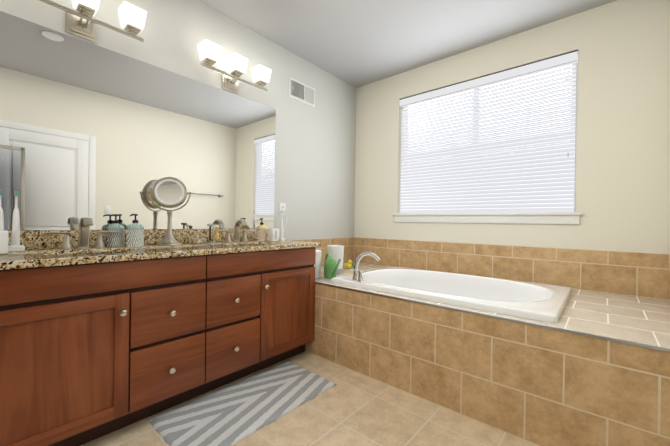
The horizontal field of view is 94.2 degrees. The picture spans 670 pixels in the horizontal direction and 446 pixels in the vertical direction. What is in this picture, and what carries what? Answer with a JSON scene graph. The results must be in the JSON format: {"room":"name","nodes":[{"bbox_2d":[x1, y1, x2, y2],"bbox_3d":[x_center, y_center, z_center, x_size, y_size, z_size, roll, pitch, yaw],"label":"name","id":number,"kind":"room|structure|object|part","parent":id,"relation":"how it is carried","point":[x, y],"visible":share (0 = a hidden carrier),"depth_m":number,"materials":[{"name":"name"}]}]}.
{"room":"bathroom","nodes":[
{"label":"bathroom","id":0,"kind":"room"},
{"bbox_2d":[8,228,275,247],"bbox_3d":[-1.151,0.094,2.132,0.020,0.100,1.878,1,0,41],"label":"backsplash","id":1,"kind":"structure","parent":0,"relation":"attached to","point":[36,238],"depth_m":1.86,"materials":[{"name":"beige stone"}]},
{"bbox_2d":[0,0,355,239],"bbox_3d":[-1.515,-0.305,1.831,0.140,2.670,5.480,1,0,41],"label":"wall","id":2,"kind":"structure","parent":0,"point":[315,147],"depth_m":2.88,"materials":[{"name":"white paint"}]},
{"bbox_2d":[38,0,146,42],"bbox_3d":[-1.389,-1.172,1.729,0.159,0.228,0.570,1,0,41],"label":"sconce","id":3,"kind":"object","parent":2,"relation":"attached to","point":[81,23],"visible":1,"depth_m":1.78,"materials":[{"name":"white glass"}]},
{"bbox_3d":[-1.373,-1.232,1.716,0.120,0.108,0.570,1,0,41],"label":"lamp shade","id":4,"kind":"part","parent":3,"relation":"part of","materials":[{"name":"white glass"}]},
{"bbox_2d":[0,11,275,229],"bbox_3d":[-1.149,-0.500,2.136,0.006,1.084,1.838,1,0,41],"label":"vanity mirror","id":5,"kind":"object","parent":2,"relation":"attached to","point":[98,135],"visible":1,"depth_m":1.91,"materials":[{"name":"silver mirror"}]},
{"bbox_2d":[197,39,270,93],"bbox_3d":[-0.777,-1.166,2.437,0.159,0.228,0.570,1,0,41],"label":"sconce","id":6,"kind":"object","parent":2,"relation":"attached to","point":[209,52],"visible":1,"depth_m":2.40,"materials":[{"name":"white glass"}]},
{"bbox_2d":[279,203,286,232],"bbox_3d":[-0.471,-0.023,2.811,0.161,0.328,0.190,1,0,41],"label":"electrical outlet plate","id":7,"kind":"object","parent":2,"relation":"attached to","point":[282,206],"visible":0.88,"depth_m":2.89,"materials":[{"name":"white plastic"}]},
{"bbox_2d":[289,77,314,106],"bbox_3d":[-0.315,-1.288,3.076,0.019,0.190,0.350,1,0,41],"label":"air vent register","id":8,"kind":"object","parent":2,"relation":"attached to","point":[301,92],"visible":1,"depth_m":3.06,"materials":[{"name":"white metal"}]},
{"bbox_2d":[80,351,537,445],"bbox_3d":[-0.479,1.097,0.923,2.930,0.100,5.480,1,0,41],"label":"floor","id":9,"kind":"structure","parent":0,"point":[352,408],"depth_m":1.63,"materials":[{"name":"tile"}]},
{"bbox_2d":[0,244,319,445],"bbox_3d":[-0.951,0.608,1.948,0.576,0.858,1.828,1,0,41],"label":"bathroom vanity","id":10,"kind":"object","parent":9,"relation":"on","point":[95,343],"depth_m":1.53,"materials":[{"name":"brown wood"}]},
{"bbox_2d":[0,240,315,267],"bbox_3d":[-0.942,0.163,1.951,0.575,0.030,1.878,1,0,41],"label":"countertop","id":11,"kind":"structure","parent":10,"relation":"on","point":[30,255],"depth_m":1.67,"materials":[{"name":"beige stone"}]},
{"bbox_2d":[0,190,24,253],"bbox_3d":[-1.548,-0.008,1.473,0.135,0.295,0.120,1,0,41],"label":"electric toothbrush","id":12,"kind":"object","parent":11,"relation":"on","point":[6,248],"visible":1,"depth_m":1.51,"materials":[{"name":"white plastic"}]},
{"bbox_2d":[44,217,118,249],"bbox_3d":[-1.343,0.056,1.679,0.140,0.173,0.321,1,0,41],"label":"faucet","id":13,"kind":"object","parent":11,"relation":"on","point":[85,223],"visible":1,"depth_m":1.69,"materials":[{"name":"silver metal"}]},
{"bbox_2d":[44,248,127,255],"bbox_3d":[-1.231,0.248,1.580,0.330,0.170,0.451,1,0,41],"label":"sink","id":14,"kind":"object","parent":11,"relation":"in","point":[125,249],"depth_m":1.58,"materials":[{"name":"white ceramic"}]},
{"bbox_2d":[107,214,123,246],"bbox_3d":[-1.312,0.045,1.864,0.088,0.194,0.088,1,0,41],"label":"soap bottle","id":15,"kind":"object","parent":11,"relation":"on","point":[115,239],"visible":1,"depth_m":1.83,"materials":[{"name":"teal glass"}]},
{"bbox_2d":[126,214,143,247],"bbox_3d":[-1.192,0.044,1.859,0.092,0.198,0.092,1,0,41],"label":"soap bottle","id":16,"kind":"object","parent":11,"relation":"on","point":[135,234],"visible":1,"depth_m":1.83,"materials":[{"name":"glass"}]},
{"bbox_2d":[148,177,190,245],"bbox_3d":[-1.079,-0.079,2.033,0.148,0.446,0.232,1,0,41],"label":"makeup mirror","id":17,"kind":"object","parent":11,"relation":"on","point":[169,192],"visible":1,"depth_m":2.02,"materials":[{"name":"silver metal"}]},
{"bbox_2d":[191,238,206,243],"bbox_3d":[-0.946,0.126,2.161,0.104,0.040,0.104,1,0,41],"label":"bowl","id":18,"kind":"object","parent":11,"relation":"on","point":[198,240],"visible":1,"depth_m":2.13,"materials":[{"name":"beige ceramic"}]},
{"bbox_2d":[207,224,218,243],"bbox_3d":[-0.849,0.076,2.173,0.062,0.142,0.086,1,0,41],"label":"stand","id":19,"kind":"object","parent":11,"relation":"on","point":[216,230],"visible":1,"depth_m":2.17,"materials":[{"name":"silver metal"}]},
{"bbox_2d":[219,220,254,242],"bbox_3d":[-0.729,0.062,2.390,0.140,0.173,0.321,1,0,41],"label":"faucet","id":20,"kind":"object","parent":11,"relation":"on","point":[238,223],"visible":1,"depth_m":2.40,"materials":[{"name":"silver metal"}]},
{"bbox_2d":[256,218,266,240],"bbox_3d":[-0.606,0.055,2.575,0.090,0.189,0.090,1,0,41],"label":"soap bottle","id":21,"kind":"object","parent":11,"relation":"on","point":[261,231],"visible":1,"depth_m":2.54,"materials":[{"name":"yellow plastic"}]},
{"bbox_2d":[269,210,284,241],"bbox_3d":[-0.478,0.021,2.593,0.062,0.260,0.157,1,0,34],"label":"electric toothbrush","id":22,"kind":"object","parent":11,"relation":"on","point":[273,235],"visible":1,"depth_m":2.55,"materials":[{"name":"white plastic"}]},
{"bbox_2d":[148,361,336,445],"bbox_3d":[-0.484,1.036,1.833,0.504,0.013,0.962,1,0,42],"label":"bath mat","id":23,"kind":"object","parent":9,"relation":"on","point":[233,414],"visible":1,"depth_m":1.73,"materials":[{"name":"grey fabric"}]},
{"bbox_2d":[305,262,669,445],"bbox_3d":[0.826,0.771,2.426,2.650,0.580,1.224,1,0,41],"label":"tub deck","id":24,"kind":"object","parent":9,"relation":"on","point":[590,368],"visible":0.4,"depth_m":1.60,"materials":[{"name":"tile"}]},
{"bbox_2d":[314,249,321,278],"bbox_3d":[-0.194,0.346,2.653,0.146,0.240,0.172,1,0,41],"label":"waste bin","id":25,"kind":"object","parent":24,"relation":"on","point":[317,265],"visible":0.42,"depth_m":2.61,"materials":[{"name":"white plastic"}]},
{"bbox_2d":[324,254,340,277],"bbox_3d":[-0.012,0.369,2.648,0.242,0.200,0.120,1,0,41],"label":"watering can","id":26,"kind":"object","parent":24,"relation":"on","point":[330,267],"visible":0.96,"depth_m":2.63,"materials":[{"name":"green plastic"}]},
{"bbox_2d":[327,245,343,273],"bbox_3d":[0.004,0.339,2.904,0.172,0.258,0.146,1,0,41],"label":"vase","id":27,"kind":"object","parent":24,"relation":"on","point":[336,252],"visible":0.71,"depth_m":2.84,"materials":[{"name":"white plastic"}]},
{"bbox_2d":[343,260,354,267],"bbox_3d":[0.089,0.422,3.250,0.192,0.092,0.095,1,0,20],"label":"toy","id":28,"kind":"object","parent":24,"relation":"on","point":[349,264],"visible":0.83,"depth_m":3.17,"materials":[{"name":"yellow plastic"}]},
{"bbox_2d":[331,266,571,322],"bbox_3d":[0.833,0.664,2.364,1.480,0.445,0.980,1,0,41],"label":"bathtub","id":29,"kind":"object","parent":24,"relation":"in","point":[537,301],"visible":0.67,"depth_m":2.35,"materials":[{"name":"white ceramic"}]},
{"bbox_2d":[350,252,379,281],"bbox_3d":[0.217,0.328,2.357,0.180,0.218,0.199,1,0,41],"label":"tub faucet","id":30,"kind":"object","parent":29,"relation":"on","point":[356,277],"visible":1,"depth_m":2.36,"materials":[{"name":"silver metal"}]},
{"bbox_2d":[289,238,352,266],"bbox_3d":[-0.172,0.318,3.282,0.010,0.296,1.200,1,0,41],"label":"trim","id":31,"kind":"structure","parent":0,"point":[347,243],"depth_m":3.48,"materials":[{"name":"tile"}]},
{"bbox_2d":[198,0,615,87],"bbox_3d":[-0.440,-1.672,0.914,2.930,0.100,5.480,1,0,41],"label":"ceiling","id":32,"kind":"structure","parent":0,"point":[356,43],"depth_m":2.55,"materials":[{"name":"grey paint"}]},
{"bbox_2d":[354,0,669,253],"bbox_3d":[1.339,-0.269,2.893,2.790,2.670,0.140,1,0,41],"label":"wall","id":33,"kind":"structure","parent":0,"point":[622,47],"depth_m":2.31,"materials":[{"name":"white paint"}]},
{"bbox_2d":[392,212,582,223],"bbox_3d":[1.270,-0.046,2.893,1.620,0.092,0.117,1,0,41],"label":"window sill","id":34,"kind":"structure","parent":33,"relation":"attached to","point":[545,218],"depth_m":2.72,"materials":[{"name":"white paint"}]},
{"bbox_2d":[401,63,577,213],"bbox_3d":[1.334,-0.713,2.954,1.530,1.243,0.050,1,0,41],"label":"window","id":35,"kind":"structure","parent":33,"relation":"in","point":[576,85],"depth_m":2.75,"materials":[{"name":"white paint"}]},
{"bbox_2d":[399,50,577,212],"bbox_3d":[1.289,-0.714,2.902,1.528,1.239,0.078,1,0,41],"label":"window blind","id":36,"kind":"object","parent":35,"relation":"attached to","point":[490,178],"visible":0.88,"depth_m":2.77,"materials":[{"name":"white plastic"}]},
{"bbox_2d":[353,237,669,299],"bbox_3d":[1.229,0.339,2.884,2.650,0.296,0.010,1,0,41],"label":"tile backsplash","id":37,"kind":"structure","parent":33,"relation":"attached to","point":[639,274],"depth_m":2.52,"materials":[{"name":"tile"}]}
]}

